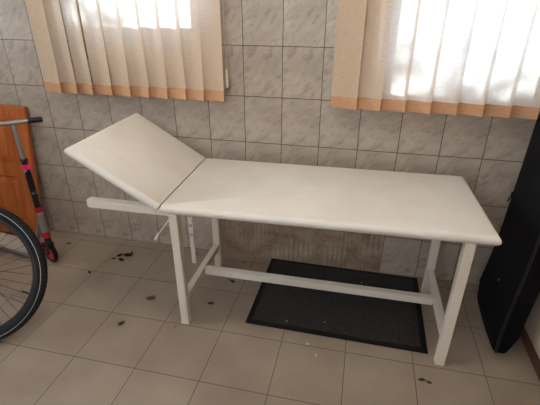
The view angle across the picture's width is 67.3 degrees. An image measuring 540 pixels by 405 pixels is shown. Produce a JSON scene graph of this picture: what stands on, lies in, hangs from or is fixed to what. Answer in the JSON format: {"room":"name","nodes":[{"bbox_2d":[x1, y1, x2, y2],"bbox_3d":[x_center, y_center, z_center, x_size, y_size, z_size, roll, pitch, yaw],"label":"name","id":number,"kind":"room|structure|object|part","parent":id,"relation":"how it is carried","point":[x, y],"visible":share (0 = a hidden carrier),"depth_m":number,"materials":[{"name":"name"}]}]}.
{"room":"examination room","nodes":[
{"label":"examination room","id":0,"kind":"room"},
{"bbox_2d":[0,0,537,284],"bbox_3d":[-0.734,-0.959,2.218,4.405,2.600,0.280,6,27,11],"label":"wall","id":1,"kind":"structure","parent":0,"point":[275,108],"depth_m":2.18,"materials":[{"name":"tile"}]},
{"bbox_2d":[97,0,124,54],"bbox_3d":[-0.608,-1.341,2.100,0.780,1.110,0.060,6,27,11],"label":"window","id":2,"kind":"structure","parent":1,"relation":"attached to","point":[97,0],"depth_m":2.32,"materials":[{"name":"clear glass"}]},
{"bbox_2d":[25,0,228,101],"bbox_3d":[-0.740,-1.215,1.861,1.093,1.433,0.084,6,27,11],"label":"vertical blind","id":3,"kind":"object","parent":1,"relation":"attached to","point":[173,48],"visible":1,"depth_m":2.05,"materials":[{"name":"beige fabric"}]},
{"bbox_3d":[-0.217,-1.226,1.757,0.007,1.228,0.010,-12,29,-23],"label":"cord","id":4,"kind":"part","parent":3,"relation":"part of","materials":[{"name":"white plastic"}]},
{"bbox_2d":[330,0,539,119],"bbox_3d":[0.730,-1.056,1.552,0.934,1.437,0.055,6,27,11],"label":"vertical blind","id":5,"kind":"object","parent":1,"relation":"attached to","point":[479,58],"visible":1,"depth_m":1.76,"materials":[{"name":"beige fabric"}]},
{"bbox_2d":[0,229,539,404],"bbox_3d":[-1.166,1.095,1.114,4.405,0.100,4.180,6,27,11],"label":"floor","id":6,"kind":"structure","parent":0,"point":[73,350],"depth_m":1.86,"materials":[{"name":"beige tile"}]},
{"bbox_2d":[0,104,41,235],"bbox_3d":[-1.793,-0.201,2.582,0.685,0.911,0.079,2,26,3],"label":"door","id":7,"kind":"structure","parent":6,"relation":"on","point":[15,196],"depth_m":2.56,"materials":[{"name":"orange wood"}]},
{"bbox_3d":[-1.760,-0.557,2.430,0.409,0.090,0.024,6,23,1],"label":"rail","id":8,"kind":"part","parent":7,"relation":"part of","materials":[{"name":"orange wood"}]},
{"bbox_3d":[-1.776,-0.390,2.503,0.409,0.275,0.018,6,23,1],"label":"raised panel","id":9,"kind":"part","parent":7,"relation":"part of","materials":[{"name":"orange wood"}]},
{"bbox_3d":[-1.791,-0.224,2.572,0.409,0.085,0.024,6,23,1],"label":"rail","id":10,"kind":"part","parent":7,"relation":"part of","materials":[{"name":"orange wood"}]},
{"bbox_3d":[-1.808,-0.036,2.654,0.409,0.324,0.018,6,23,1],"label":"raised panel","id":11,"kind":"part","parent":7,"relation":"part of","materials":[{"name":"orange wood"}]},
{"bbox_3d":[-1.825,0.154,2.734,0.409,0.090,0.024,6,23,1],"label":"rail","id":12,"kind":"part","parent":7,"relation":"part of","materials":[{"name":"orange wood"}]},
{"bbox_2d":[0,207,47,339],"bbox_3d":[-1.925,0.089,1.854,1.728,1.040,0.707,-5,27,-9],"label":"bicycle","id":13,"kind":"object","parent":6,"relation":"on","point":[36,253],"visible":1,"depth_m":1.86,"materials":[{"name":"rubber"}]},
{"bbox_2d":[0,116,58,261],"bbox_3d":[-1.591,-0.068,2.355,0.740,0.878,0.220,8,27,14],"label":"scooter","id":14,"kind":"object","parent":6,"relation":"on","point":[50,250],"visible":0.93,"depth_m":2.34,"materials":[{"name":"metal"}]},
{"bbox_3d":[-1.330,-0.313,2.149,0.027,0.222,0.023,6,27,11],"label":"stem","id":15,"kind":"part","parent":14,"relation":"part of","materials":[{"name":"silver metal"}]},
{"bbox_3d":[-1.326,-0.080,2.264,0.038,0.233,0.034,6,27,11],"label":"stem","id":16,"kind":"part","parent":14,"relation":"part of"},
{"bbox_2d":[64,113,501,365],"bbox_3d":[0.054,0.132,1.931,1.688,0.904,0.632,6,27,11],"label":"table","id":17,"kind":"object","parent":6,"relation":"on","point":[169,178],"visible":1,"depth_m":1.77,"materials":[{"name":"white leather"}]},
{"bbox_3d":[-0.622,0.016,1.785,0.387,0.038,0.035,6,27,11],"label":"rail","id":18,"kind":"part","parent":17,"relation":"part of","materials":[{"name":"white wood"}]},
{"bbox_3d":[-0.582,-0.214,1.896,0.391,0.255,0.602,6,27,11],"label":"backrest","id":19,"kind":"part","parent":17,"relation":"part of","materials":[{"name":"white leather"}]},
{"bbox_3d":[-0.415,0.302,1.876,0.039,0.635,0.039,6,27,11],"label":"leg","id":20,"kind":"part","parent":17,"relation":"part of","materials":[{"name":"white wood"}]},
{"bbox_3d":[-0.309,0.086,2.312,0.039,0.635,0.039,6,27,11],"label":"leg","id":21,"kind":"part","parent":17,"relation":"part of","materials":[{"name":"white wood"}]},
{"bbox_3d":[0.854,0.200,2.088,0.039,0.635,0.039,6,27,11],"label":"leg","id":22,"kind":"part","parent":17,"relation":"part of","materials":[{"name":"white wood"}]},
{"bbox_3d":[0.748,0.416,1.652,0.039,0.635,0.039,6,27,11],"label":"leg","id":23,"kind":"part","parent":17,"relation":"part of","materials":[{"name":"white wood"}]},
{"bbox_2d":[245,258,427,353],"bbox_3d":[0.362,0.513,2.172,0.860,0.010,0.576,6,27,12],"label":"door mat","id":24,"kind":"object","parent":6,"relation":"on","point":[396,324],"visible":1,"depth_m":2.08,"materials":[{"name":"black rubber"}]},
{"bbox_2d":[477,111,539,352],"bbox_3d":[1.123,0.018,1.719,0.144,1.307,0.447,7,27,14],"label":"case","id":25,"kind":"object","parent":6,"relation":"on","point":[509,284],"visible":0.99,"depth_m":1.75,"materials":[{"name":"fabric"}]},
{"bbox_2d":[524,292,539,358],"bbox_3d":[0.928,0.118,0.057,0.100,2.600,3.700,6,27,11],"label":"wall","id":26,"kind":"structure","parent":0,"point":[532,325],"depth_m":1.81,"materials":[{"name":"beige paint"}]},
{"bbox_2d":[520,327,539,380],"bbox_3d":[0.873,1.248,0.641,0.010,0.055,3.679,6,27,11],"label":"baseboard","id":27,"kind":"structure","parent":26,"relation":"attached to","point":[535,361],"depth_m":1.81,"materials":[{"name":"brown wood"}]}
]}

